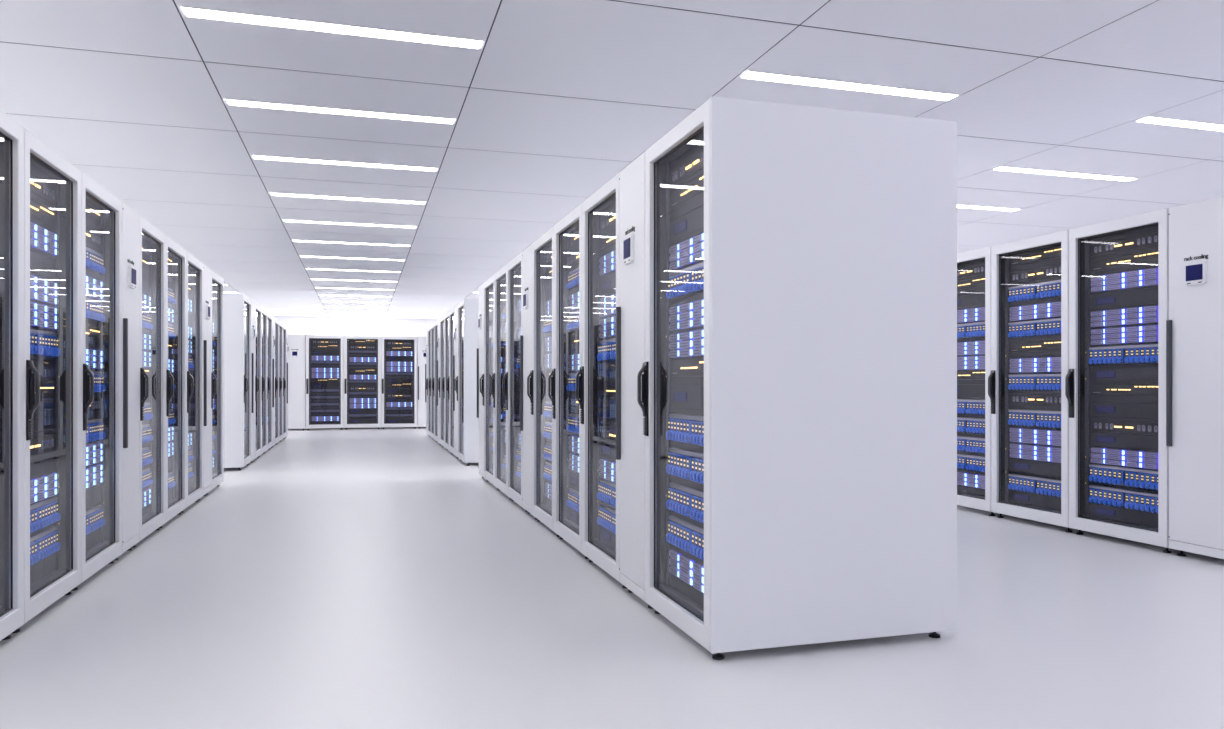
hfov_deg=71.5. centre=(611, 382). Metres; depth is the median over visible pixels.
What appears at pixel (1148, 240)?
switch
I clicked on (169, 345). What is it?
indicator
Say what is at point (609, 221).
switch
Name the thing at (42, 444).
switch
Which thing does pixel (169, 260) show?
indicator
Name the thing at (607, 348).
panel
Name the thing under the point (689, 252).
server
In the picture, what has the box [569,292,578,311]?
server
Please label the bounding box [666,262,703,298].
panel
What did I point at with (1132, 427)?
switch
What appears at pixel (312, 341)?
switch
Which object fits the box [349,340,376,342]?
indicator
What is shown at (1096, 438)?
control unit
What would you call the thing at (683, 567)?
server
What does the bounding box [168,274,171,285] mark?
switch
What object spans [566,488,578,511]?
panel
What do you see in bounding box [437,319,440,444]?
unit
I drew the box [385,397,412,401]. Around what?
control unit
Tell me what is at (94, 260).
panel
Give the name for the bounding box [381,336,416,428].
rack
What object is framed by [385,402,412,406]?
server
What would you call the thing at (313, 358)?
server
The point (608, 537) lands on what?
control unit
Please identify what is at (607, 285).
control unit
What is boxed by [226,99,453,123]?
recessed light
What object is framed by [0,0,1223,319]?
ceiling
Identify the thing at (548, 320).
panel
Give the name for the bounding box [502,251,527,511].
rack
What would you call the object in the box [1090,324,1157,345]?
server
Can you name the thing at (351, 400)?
server
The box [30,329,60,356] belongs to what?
panel
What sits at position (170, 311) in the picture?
server
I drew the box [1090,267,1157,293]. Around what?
server
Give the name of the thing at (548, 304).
server
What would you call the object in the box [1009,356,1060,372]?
server
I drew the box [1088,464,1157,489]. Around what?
panel
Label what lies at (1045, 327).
panel
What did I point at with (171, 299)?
panel
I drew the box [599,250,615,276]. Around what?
server
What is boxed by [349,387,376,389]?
switch
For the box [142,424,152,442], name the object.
panel
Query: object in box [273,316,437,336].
wall
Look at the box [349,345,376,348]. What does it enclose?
switch
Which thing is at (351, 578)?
floor
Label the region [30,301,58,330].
server
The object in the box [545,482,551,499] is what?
server
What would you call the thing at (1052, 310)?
server
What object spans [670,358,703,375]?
server
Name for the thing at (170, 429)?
server
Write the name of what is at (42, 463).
control unit
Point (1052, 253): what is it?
indicator
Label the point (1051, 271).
switch
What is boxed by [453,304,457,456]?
unit
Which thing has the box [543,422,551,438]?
panel
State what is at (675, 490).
shelf
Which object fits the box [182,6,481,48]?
recessed light
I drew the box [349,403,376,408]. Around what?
server
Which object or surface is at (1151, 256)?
indicator
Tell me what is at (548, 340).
server
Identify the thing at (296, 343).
unit
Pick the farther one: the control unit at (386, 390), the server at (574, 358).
the control unit at (386, 390)
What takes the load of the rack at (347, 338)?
on the floor
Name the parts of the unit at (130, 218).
bar handle, panel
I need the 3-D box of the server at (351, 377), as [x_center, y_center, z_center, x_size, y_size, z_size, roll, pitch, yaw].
[-5.641,-0.132,19.245,0.606,0.112,0.462,0,0,-16]
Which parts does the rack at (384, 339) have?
handle, mounting rail, storage drawer, storage drawer, storage drawer, blanking panel, mounting rail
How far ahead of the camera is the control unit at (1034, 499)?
6.24 m
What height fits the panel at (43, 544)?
0.116 m
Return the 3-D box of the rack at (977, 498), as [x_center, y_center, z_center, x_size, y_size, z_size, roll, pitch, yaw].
[3.310,-0.010,7.073,1.114,2.090,0.746,0,0,-16]
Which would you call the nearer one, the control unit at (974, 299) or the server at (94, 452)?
the server at (94, 452)
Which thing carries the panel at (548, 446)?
in the rack at (542, 506)
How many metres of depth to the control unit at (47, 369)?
4.00 m
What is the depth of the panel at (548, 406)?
6.18 m
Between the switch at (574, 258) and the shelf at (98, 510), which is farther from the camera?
the switch at (574, 258)
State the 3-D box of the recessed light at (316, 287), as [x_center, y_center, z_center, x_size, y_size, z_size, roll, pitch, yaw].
[-5.385,-1.976,17.840,1.570,0.008,0.124,0,0,-16]
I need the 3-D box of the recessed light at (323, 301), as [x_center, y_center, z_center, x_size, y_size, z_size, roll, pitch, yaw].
[-6.244,-1.976,20.750,1.570,0.008,0.124,0,0,-16]
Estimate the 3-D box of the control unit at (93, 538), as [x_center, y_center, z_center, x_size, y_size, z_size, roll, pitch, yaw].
[-3.014,0.857,4.507,0.404,0.094,0.568,0,0,-16]
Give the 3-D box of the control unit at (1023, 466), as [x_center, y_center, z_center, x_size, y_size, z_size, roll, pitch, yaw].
[3.303,0.625,6.286,0.404,0.094,0.568,0,0,-16]
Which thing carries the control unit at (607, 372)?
in the rack at (604, 201)
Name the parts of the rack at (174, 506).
handle, blanking panel, mounting rail, patch panel, patch panel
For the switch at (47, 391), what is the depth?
4.01 m
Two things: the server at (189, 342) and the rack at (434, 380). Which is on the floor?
the rack at (434, 380)
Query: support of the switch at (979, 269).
in the rack at (977, 498)
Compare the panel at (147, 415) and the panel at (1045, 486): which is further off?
the panel at (1045, 486)
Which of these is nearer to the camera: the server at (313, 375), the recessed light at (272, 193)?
the recessed light at (272, 193)
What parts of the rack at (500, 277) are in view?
handle, door, patch panel, patch panel, patch panel, patch panel, mounting rail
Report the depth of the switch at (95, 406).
4.73 m
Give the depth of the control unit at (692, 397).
3.59 m
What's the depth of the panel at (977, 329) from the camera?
6.88 m
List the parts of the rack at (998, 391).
handle, mounting rail, blanking panel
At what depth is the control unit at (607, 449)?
4.74 m
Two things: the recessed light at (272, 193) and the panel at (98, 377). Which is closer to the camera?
the panel at (98, 377)
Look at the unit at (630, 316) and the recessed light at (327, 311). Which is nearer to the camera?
the unit at (630, 316)
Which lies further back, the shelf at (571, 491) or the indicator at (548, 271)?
the indicator at (548, 271)
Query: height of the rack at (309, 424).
2.090 m
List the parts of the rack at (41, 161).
handle, blanking panel, mounting rail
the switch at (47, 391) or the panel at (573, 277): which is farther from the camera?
the panel at (573, 277)
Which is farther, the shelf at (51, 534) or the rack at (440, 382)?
the rack at (440, 382)
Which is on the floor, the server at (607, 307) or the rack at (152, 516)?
the rack at (152, 516)
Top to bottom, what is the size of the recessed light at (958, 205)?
0.008 m
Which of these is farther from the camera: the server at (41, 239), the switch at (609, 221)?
the switch at (609, 221)
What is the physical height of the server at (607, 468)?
0.112 m
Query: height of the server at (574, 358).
0.112 m
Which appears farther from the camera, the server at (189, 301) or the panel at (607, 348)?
the server at (189, 301)
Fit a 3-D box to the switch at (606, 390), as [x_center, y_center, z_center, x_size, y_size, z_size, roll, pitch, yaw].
[0.202,0.042,4.680,0.406,0.072,0.568,0,0,-16]
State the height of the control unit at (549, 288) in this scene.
0.094 m
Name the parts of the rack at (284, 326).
glass pane, handle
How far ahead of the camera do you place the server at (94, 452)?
4.68 m
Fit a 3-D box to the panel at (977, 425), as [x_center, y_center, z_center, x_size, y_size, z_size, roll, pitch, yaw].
[3.088,0.345,7.005,0.449,0.116,0.568,0,0,-16]
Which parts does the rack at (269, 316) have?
handle, glass pane, door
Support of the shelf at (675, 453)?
attached to the panel at (682, 462)
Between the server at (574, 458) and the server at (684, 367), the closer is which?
the server at (684, 367)
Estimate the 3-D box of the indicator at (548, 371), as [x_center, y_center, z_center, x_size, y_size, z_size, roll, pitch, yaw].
[-0.223,-0.065,6.118,0.406,0.072,0.568,0,0,-16]
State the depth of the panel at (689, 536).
3.57 m
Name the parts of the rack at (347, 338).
handle, mounting rail, blanking panel, storage drawer, storage drawer, storage drawer, storage drawer, storage drawer, mounting rail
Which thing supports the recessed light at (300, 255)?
in the ceiling
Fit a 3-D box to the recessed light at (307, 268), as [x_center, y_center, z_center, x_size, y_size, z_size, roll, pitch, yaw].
[-4.526,-1.976,14.930,1.570,0.008,0.124,0,0,-16]
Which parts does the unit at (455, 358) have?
bar handle, panel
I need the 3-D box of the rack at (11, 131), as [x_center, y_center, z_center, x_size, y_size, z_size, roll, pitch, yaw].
[-2.808,-0.010,3.001,1.114,2.090,0.746,0,0,-16]
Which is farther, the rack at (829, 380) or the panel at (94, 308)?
the panel at (94, 308)
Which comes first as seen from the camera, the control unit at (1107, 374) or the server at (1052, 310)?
the control unit at (1107, 374)
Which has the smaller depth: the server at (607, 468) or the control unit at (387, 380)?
the server at (607, 468)
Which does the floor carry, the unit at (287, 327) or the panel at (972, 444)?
the unit at (287, 327)
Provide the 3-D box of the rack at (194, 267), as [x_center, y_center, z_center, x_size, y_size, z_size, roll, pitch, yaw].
[-3.983,-0.010,6.981,1.114,2.090,0.746,0,0,-16]
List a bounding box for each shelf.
[30,497,57,509]
[30,526,57,541]
[86,505,102,514]
[88,371,102,375]
[568,488,578,494]
[569,414,578,417]
[599,479,615,487]
[599,503,615,514]
[668,447,703,458]
[668,481,703,497]
[668,515,703,533]
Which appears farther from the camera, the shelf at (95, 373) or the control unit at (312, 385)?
the control unit at (312, 385)
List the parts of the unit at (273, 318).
bar handle, panel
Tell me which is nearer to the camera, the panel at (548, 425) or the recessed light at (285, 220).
the panel at (548, 425)
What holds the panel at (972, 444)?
in the rack at (977, 498)
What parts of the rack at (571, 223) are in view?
handle, door, mounting rail, blanking panel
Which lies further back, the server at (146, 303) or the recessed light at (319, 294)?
the recessed light at (319, 294)
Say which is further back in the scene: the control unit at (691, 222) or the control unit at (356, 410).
the control unit at (356, 410)
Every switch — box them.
[30,174,55,204]
[30,434,55,455]
[86,227,100,248]
[88,398,100,412]
[142,243,148,258]
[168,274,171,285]
[311,340,339,343]
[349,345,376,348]
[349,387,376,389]
[385,341,412,344]
[385,394,412,396]
[546,252,551,265]
[570,251,578,267]
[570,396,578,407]
[600,210,615,233]
[600,426,615,442]
[670,148,703,188]
[670,173,703,209]
[957,264,984,278]
[1009,265,1060,283]
[1009,394,1060,405]
[1089,232,1157,256]
[1089,419,1157,434]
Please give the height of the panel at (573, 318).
0.116 m
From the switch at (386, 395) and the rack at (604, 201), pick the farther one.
the switch at (386, 395)
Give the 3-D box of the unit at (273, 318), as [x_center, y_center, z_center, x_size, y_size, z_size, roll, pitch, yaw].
[-5.874,-0.010,13.351,1.093,2.090,0.396,0,0,-16]
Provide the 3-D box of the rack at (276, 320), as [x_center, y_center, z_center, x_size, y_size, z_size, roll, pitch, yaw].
[-6.027,-0.010,13.906,1.114,2.090,0.746,0,0,-16]
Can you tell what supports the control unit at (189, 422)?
in the rack at (194, 267)
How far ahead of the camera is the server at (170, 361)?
6.58 m
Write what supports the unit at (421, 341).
on the floor
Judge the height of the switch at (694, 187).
0.072 m
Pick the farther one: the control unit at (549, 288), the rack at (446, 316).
the rack at (446, 316)
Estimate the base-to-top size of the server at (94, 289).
0.112 m
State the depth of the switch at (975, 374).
6.91 m
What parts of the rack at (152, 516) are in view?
handle, blanking panel, mounting rail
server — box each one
[30,222,58,256]
[30,275,58,305]
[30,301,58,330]
[30,472,58,503]
[86,275,103,300]
[86,348,103,369]
[86,442,103,465]
[86,464,103,488]
[142,294,150,311]
[142,333,150,349]
[142,351,150,367]
[142,488,150,507]
[168,308,173,322]
[168,359,173,372]
[168,426,173,440]
[168,441,173,456]
[188,299,191,311]
[188,326,191,339]
[188,340,191,353]
[188,433,191,445]
[311,355,339,360]
[311,368,339,372]
[311,373,339,377]
[311,416,339,420]
[349,357,376,361]
[349,375,376,379]
[349,398,376,402]
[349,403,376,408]
[385,351,412,355]
[385,361,412,366]
[385,367,412,371]
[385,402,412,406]
[518,299,520,312]
[518,327,520,339]
[518,432,520,445]
[545,299,551,316]
[545,336,551,352]
[545,353,551,368]
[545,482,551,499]
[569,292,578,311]
[569,353,578,371]
[569,434,578,453]
[569,452,578,472]
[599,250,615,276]
[599,293,615,317]
[599,316,615,338]
[599,458,615,482]
[669,232,703,271]
[669,299,703,331]
[669,329,703,358]
[669,548,703,592]
[957,307,984,323]
[957,340,984,355]
[957,355,984,370]
[957,470,984,488]
[1009,301,1060,321]
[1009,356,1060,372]
[1009,426,1060,445]
[1009,443,1060,462]
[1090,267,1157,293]
[1090,305,1157,327]
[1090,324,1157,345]
[1090,446,1157,469]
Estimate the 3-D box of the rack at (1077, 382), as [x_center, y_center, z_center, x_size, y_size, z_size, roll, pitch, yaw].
[3.735,-0.010,5.635,1.114,2.090,0.746,0,0,-16]
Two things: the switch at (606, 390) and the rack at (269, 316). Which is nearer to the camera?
the switch at (606, 390)
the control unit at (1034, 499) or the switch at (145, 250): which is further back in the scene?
the control unit at (1034, 499)
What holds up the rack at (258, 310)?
on the floor
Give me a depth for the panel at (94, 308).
4.67 m
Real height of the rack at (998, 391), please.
2.090 m
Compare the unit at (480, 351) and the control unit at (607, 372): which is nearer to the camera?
the control unit at (607, 372)
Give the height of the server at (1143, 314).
0.112 m
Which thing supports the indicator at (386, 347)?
in the rack at (384, 339)
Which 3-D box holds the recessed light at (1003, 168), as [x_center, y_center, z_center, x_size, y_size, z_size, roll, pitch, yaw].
[4.303,-1.976,8.046,1.570,0.008,0.124,0,0,-16]
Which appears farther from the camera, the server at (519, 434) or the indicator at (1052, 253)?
the server at (519, 434)
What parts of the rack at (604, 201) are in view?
handle, mounting rail, blanking panel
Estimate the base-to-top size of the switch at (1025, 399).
0.078 m
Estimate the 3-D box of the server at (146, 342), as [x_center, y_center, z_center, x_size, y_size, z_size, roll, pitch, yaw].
[-3.360,-0.283,5.606,0.462,0.112,0.571,0,0,-16]
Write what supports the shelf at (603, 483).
attached to the panel at (607, 490)
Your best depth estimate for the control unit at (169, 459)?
6.59 m
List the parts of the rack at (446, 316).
handle, door, glass pane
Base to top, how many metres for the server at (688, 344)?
0.112 m
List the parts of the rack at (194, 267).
blanking panel, handle, patch panel, patch panel, patch panel, mounting rail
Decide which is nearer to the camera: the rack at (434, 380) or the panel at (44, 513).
the panel at (44, 513)
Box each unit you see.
[30,251,55,279]
[30,451,55,476]
[30,552,55,584]
[32,360,55,380]
[32,410,55,431]
[86,485,100,507]
[86,527,100,550]
[113,202,138,560]
[142,277,148,293]
[168,457,171,469]
[168,488,171,500]
[188,314,190,324]
[188,421,190,431]
[198,264,210,499]
[248,300,254,464]
[269,316,274,448]
[287,327,288,435]
[288,335,305,429]
[311,350,339,354]
[311,384,339,387]
[349,408,376,412]
[349,419,376,423]
[385,357,412,360]
[385,378,412,382]
[385,389,412,392]
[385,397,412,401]
[385,419,412,422]
[417,337,425,428]
[425,329,428,435]
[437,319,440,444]
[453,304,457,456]
[477,283,487,480]
[520,244,537,519]
[546,284,551,298]
[546,385,550,396]
[570,471,578,488]
[570,507,578,525]
[600,274,615,295]
[600,364,615,380]
[600,405,615,423]
[600,440,615,460]
[600,525,615,549]
[616,152,653,608]
[670,205,703,242]
[670,386,703,408]
[957,293,984,309]
[957,384,984,395]
[1009,458,1060,477]
[1009,489,1060,510]
[1089,288,1157,309]
[1089,366,1157,381]
[1089,402,1157,418]
[1089,431,1157,450]
[1089,502,1157,527]
[1166,196,1223,558]
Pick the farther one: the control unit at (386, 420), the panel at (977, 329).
the control unit at (386, 420)
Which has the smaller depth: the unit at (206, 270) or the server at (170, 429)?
the server at (170, 429)
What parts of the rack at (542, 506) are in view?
handle, door, mounting rail, blanking panel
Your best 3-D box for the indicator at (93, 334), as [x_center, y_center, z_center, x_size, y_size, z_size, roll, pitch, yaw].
[-3.013,-0.270,4.508,0.406,0.072,0.568,0,0,-16]
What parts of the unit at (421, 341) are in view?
bar handle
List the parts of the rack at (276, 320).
glass pane, handle, door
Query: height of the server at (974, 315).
0.112 m
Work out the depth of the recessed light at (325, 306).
22.22 m
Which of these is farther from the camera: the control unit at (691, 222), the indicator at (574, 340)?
the indicator at (574, 340)
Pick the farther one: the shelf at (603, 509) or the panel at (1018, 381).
the panel at (1018, 381)
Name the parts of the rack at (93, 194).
handle, blanking panel, mounting rail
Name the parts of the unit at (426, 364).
bar handle, panel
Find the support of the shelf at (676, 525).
attached to the panel at (689, 536)
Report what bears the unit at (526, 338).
on the floor
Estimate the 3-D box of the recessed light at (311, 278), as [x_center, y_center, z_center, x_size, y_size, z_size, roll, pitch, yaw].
[-4.956,-1.976,16.385,1.570,0.008,0.124,0,0,-16]
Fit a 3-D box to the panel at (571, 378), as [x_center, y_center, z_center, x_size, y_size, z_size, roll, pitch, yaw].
[-0.012,-0.006,5.399,0.449,0.116,0.568,0,0,-16]
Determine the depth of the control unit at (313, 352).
18.81 m
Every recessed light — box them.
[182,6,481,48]
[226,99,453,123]
[253,155,436,170]
[271,192,424,203]
[283,219,415,227]
[293,240,409,246]
[300,255,403,260]
[307,268,399,272]
[311,278,396,281]
[316,287,393,289]
[319,294,391,296]
[323,301,388,302]
[325,306,378,307]
[327,311,385,312]
[741,70,958,100]
[957,204,1019,210]
[993,166,1137,180]
[1136,116,1223,130]
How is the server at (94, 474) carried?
in the rack at (93, 194)
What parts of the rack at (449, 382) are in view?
handle, door, glass pane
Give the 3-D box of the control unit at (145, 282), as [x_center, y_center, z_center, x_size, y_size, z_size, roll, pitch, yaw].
[-3.339,-0.670,5.610,0.404,0.094,0.568,0,0,-16]
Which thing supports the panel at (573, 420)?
in the rack at (571, 223)
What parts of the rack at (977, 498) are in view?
blanking panel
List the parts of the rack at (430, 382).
handle, door, glass pane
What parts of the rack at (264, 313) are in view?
handle, glass pane, door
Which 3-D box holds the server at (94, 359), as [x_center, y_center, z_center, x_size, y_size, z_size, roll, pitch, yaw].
[-3.034,-0.132,4.503,0.462,0.112,0.571,0,0,-16]
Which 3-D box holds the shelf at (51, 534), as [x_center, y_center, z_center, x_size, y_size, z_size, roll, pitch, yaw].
[-2.808,0.749,3.786,0.430,0.112,0.568,0,0,-16]
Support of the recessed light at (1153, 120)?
in the ceiling
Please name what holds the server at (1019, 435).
in the rack at (998, 391)
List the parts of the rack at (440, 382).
handle, door, glass pane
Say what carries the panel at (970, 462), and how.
in the rack at (977, 498)
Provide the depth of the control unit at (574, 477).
5.49 m
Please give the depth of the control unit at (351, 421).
19.03 m
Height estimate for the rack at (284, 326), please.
2.090 m
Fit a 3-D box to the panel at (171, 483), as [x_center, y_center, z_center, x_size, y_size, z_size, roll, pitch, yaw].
[-3.549,0.751,6.330,0.449,0.116,0.568,0,0,-16]
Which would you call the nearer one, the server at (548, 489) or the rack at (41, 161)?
the rack at (41, 161)
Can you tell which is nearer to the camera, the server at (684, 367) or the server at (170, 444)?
the server at (684, 367)
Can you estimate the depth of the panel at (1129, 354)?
5.52 m
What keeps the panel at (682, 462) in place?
in the rack at (829, 380)
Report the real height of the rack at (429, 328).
2.090 m
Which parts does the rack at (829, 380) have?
handle, mounting rail, door, blanking panel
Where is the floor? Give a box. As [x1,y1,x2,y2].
[0,427,1223,728]
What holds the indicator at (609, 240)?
in the rack at (604, 201)
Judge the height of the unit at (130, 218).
2.090 m
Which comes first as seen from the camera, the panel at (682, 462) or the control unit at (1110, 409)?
the panel at (682, 462)
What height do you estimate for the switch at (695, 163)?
0.078 m
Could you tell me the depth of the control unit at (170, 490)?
6.58 m
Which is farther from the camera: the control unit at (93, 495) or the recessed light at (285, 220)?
the recessed light at (285, 220)
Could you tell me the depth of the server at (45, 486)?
3.93 m
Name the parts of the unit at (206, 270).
bar handle, panel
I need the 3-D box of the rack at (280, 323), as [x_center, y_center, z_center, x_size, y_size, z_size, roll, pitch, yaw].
[-6.239,-0.010,14.625,1.114,2.090,0.746,0,0,-16]
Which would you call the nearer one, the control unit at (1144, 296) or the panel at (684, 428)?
the panel at (684, 428)
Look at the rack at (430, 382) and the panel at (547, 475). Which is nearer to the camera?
the panel at (547, 475)
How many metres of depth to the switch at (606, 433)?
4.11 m
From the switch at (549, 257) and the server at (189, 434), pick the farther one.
the server at (189, 434)
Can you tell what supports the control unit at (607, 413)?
in the rack at (604, 201)
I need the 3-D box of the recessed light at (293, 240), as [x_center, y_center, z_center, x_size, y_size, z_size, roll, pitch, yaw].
[-3.668,-1.976,12.020,1.570,0.008,0.124,0,0,-16]
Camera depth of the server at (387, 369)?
19.25 m
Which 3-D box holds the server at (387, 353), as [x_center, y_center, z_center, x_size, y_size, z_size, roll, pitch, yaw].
[-4.877,-0.666,19.471,0.606,0.112,0.462,0,0,-16]
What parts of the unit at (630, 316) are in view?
bar handle, panel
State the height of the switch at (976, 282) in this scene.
0.072 m
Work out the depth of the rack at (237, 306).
10.01 m
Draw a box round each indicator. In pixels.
[30,198,55,226]
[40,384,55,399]
[86,204,100,225]
[86,326,100,341]
[142,258,148,271]
[144,368,148,376]
[168,257,171,268]
[168,343,171,352]
[311,345,339,347]
[311,378,339,381]
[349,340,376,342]
[349,369,376,372]
[385,346,412,349]
[385,383,412,385]
[546,266,551,278]
[546,369,551,378]
[570,231,578,247]
[570,335,578,347]
[600,231,615,251]
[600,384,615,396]
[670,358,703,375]
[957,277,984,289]
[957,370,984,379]
[1009,247,1060,265]
[1009,340,1060,351]
[1089,250,1157,272]
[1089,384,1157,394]
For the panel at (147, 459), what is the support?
in the rack at (152, 516)
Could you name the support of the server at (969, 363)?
in the rack at (977, 498)
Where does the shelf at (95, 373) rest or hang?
attached to the panel at (98, 377)
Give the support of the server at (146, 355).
in the rack at (152, 516)
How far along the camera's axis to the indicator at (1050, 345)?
6.24 m
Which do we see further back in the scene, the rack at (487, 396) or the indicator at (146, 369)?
the rack at (487, 396)
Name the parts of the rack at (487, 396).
handle, door, mounting rail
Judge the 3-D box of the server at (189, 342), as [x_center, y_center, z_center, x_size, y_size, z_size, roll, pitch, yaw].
[-3.784,-0.310,7.044,0.462,0.112,0.571,0,0,-16]
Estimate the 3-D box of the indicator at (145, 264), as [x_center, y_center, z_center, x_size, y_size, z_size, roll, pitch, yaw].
[-3.338,-0.808,5.611,0.406,0.072,0.568,0,0,-16]
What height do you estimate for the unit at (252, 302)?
2.090 m
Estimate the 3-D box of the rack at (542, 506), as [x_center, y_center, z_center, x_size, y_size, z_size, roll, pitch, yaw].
[-0.002,-0.010,6.186,1.114,2.090,0.746,0,0,-16]
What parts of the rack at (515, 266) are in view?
handle, door, patch panel, mounting rail, patch panel, patch panel, blanking panel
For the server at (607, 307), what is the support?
in the rack at (604, 201)
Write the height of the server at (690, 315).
0.112 m
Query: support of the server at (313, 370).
in the rack at (309, 424)
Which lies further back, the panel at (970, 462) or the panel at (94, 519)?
the panel at (970, 462)
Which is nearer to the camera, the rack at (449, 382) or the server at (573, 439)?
the server at (573, 439)
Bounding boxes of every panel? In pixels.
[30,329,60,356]
[30,497,60,533]
[30,526,60,565]
[86,247,105,273]
[86,297,105,321]
[86,419,105,442]
[86,505,105,534]
[88,371,105,391]
[142,311,152,328]
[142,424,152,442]
[142,446,152,465]
[142,468,152,487]
[143,402,152,419]
[168,288,175,303]
[168,472,175,489]
[543,316,551,332]
[543,401,551,417]
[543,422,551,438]
[543,442,551,460]
[543,462,551,481]
[566,267,578,288]
[566,310,578,329]
[566,373,578,390]
[566,414,578,433]
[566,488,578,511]
[597,338,615,360]
[597,479,615,506]
[597,503,615,533]
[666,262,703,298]
[666,413,703,445]
[666,447,703,483]
[666,481,703,523]
[666,515,703,559]
[957,322,984,337]
[957,399,984,414]
[957,417,984,433]
[957,436,984,453]
[957,452,984,471]
[1008,280,1060,302]
[1008,318,1060,337]
[1008,374,1060,389]
[1008,409,1060,427]
[1008,474,1060,496]
[1088,344,1157,363]
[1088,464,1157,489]
[1088,484,1157,512]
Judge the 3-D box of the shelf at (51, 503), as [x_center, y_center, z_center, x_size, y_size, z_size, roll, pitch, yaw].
[-2.808,0.606,3.786,0.430,0.112,0.568,0,0,-16]
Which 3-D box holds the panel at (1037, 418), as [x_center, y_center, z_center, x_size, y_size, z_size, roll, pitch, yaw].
[3.301,0.261,6.285,0.449,0.116,0.568,0,0,-16]
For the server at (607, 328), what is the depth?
4.72 m
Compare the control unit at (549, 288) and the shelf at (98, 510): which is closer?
the shelf at (98, 510)
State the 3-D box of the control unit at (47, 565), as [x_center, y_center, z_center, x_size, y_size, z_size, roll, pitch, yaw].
[-2.801,0.857,3.788,0.404,0.094,0.568,0,0,-16]
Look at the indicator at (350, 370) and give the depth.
19.04 m
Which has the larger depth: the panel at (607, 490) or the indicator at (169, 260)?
the indicator at (169, 260)
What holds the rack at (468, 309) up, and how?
on the floor
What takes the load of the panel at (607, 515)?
in the rack at (604, 201)
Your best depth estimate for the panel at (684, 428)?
3.57 m
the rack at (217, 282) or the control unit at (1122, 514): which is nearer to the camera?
the control unit at (1122, 514)
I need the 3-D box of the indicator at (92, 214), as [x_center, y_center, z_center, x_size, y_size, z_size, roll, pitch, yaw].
[-3.013,-0.928,4.508,0.406,0.072,0.568,0,0,-16]
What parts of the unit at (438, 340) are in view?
bar handle, panel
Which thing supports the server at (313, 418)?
in the rack at (309, 424)
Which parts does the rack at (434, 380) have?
door, glass pane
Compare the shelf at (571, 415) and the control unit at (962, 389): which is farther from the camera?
the control unit at (962, 389)
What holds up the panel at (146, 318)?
in the rack at (152, 516)
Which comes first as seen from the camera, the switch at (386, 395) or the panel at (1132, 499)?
the panel at (1132, 499)
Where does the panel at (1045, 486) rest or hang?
in the rack at (998, 391)
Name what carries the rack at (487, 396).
on the floor
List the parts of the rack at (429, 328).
handle, door, glass pane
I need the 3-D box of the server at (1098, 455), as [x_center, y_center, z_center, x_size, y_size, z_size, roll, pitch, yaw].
[3.536,0.487,5.571,0.462,0.112,0.571,0,0,-16]
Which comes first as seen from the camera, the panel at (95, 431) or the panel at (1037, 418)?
the panel at (95, 431)
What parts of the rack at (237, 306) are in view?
handle, glass pane, door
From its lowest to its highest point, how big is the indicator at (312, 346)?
0.072 m
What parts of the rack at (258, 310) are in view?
handle, glass pane, door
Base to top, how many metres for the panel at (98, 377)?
0.116 m
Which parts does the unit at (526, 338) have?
bar handle, panel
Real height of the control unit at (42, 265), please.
0.094 m
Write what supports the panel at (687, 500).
in the rack at (829, 380)
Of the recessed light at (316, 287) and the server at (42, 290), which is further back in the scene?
the recessed light at (316, 287)
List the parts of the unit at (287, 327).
panel, bar handle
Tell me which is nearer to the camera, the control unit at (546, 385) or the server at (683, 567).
the server at (683, 567)
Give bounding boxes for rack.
[0,110,23,640]
[11,128,80,633]
[71,171,121,590]
[131,215,165,547]
[159,235,185,527]
[180,251,202,512]
[206,270,223,494]
[224,293,250,470]
[252,303,261,461]
[258,308,266,456]
[264,312,271,452]
[272,318,278,446]
[276,321,282,443]
[283,324,286,438]
[306,335,343,429]
[344,335,380,429]
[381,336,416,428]
[425,326,432,438]
[428,324,433,438]
[432,321,439,444]
[437,316,446,449]
[442,312,451,453]
[446,307,457,457]
[455,298,478,465]
[480,275,497,489]
[490,264,511,499]
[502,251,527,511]
[527,226,559,536]
[548,203,588,558]
[575,172,627,588]
[637,96,956,659]
[957,247,994,515]
[988,230,1072,532]
[1065,208,1170,552]
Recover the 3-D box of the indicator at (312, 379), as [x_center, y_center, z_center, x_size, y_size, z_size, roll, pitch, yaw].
[-6.401,-0.065,18.999,0.603,0.072,0.406,0,0,-16]
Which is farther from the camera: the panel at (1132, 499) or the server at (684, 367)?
the panel at (1132, 499)
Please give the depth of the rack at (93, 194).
4.88 m
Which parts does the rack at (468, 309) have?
handle, door, glass pane, panel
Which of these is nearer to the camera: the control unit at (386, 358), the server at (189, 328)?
the server at (189, 328)
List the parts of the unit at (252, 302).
panel, bar handle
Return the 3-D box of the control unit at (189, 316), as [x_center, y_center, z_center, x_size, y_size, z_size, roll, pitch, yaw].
[-3.764,-0.546,7.049,0.404,0.094,0.568,0,0,-16]
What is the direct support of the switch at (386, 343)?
in the rack at (384, 339)
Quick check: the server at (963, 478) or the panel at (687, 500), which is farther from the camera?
the server at (963, 478)
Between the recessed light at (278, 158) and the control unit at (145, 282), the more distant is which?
the recessed light at (278, 158)
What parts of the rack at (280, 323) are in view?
glass pane, handle, door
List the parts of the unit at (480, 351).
bar handle, panel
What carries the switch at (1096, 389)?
in the rack at (1077, 382)

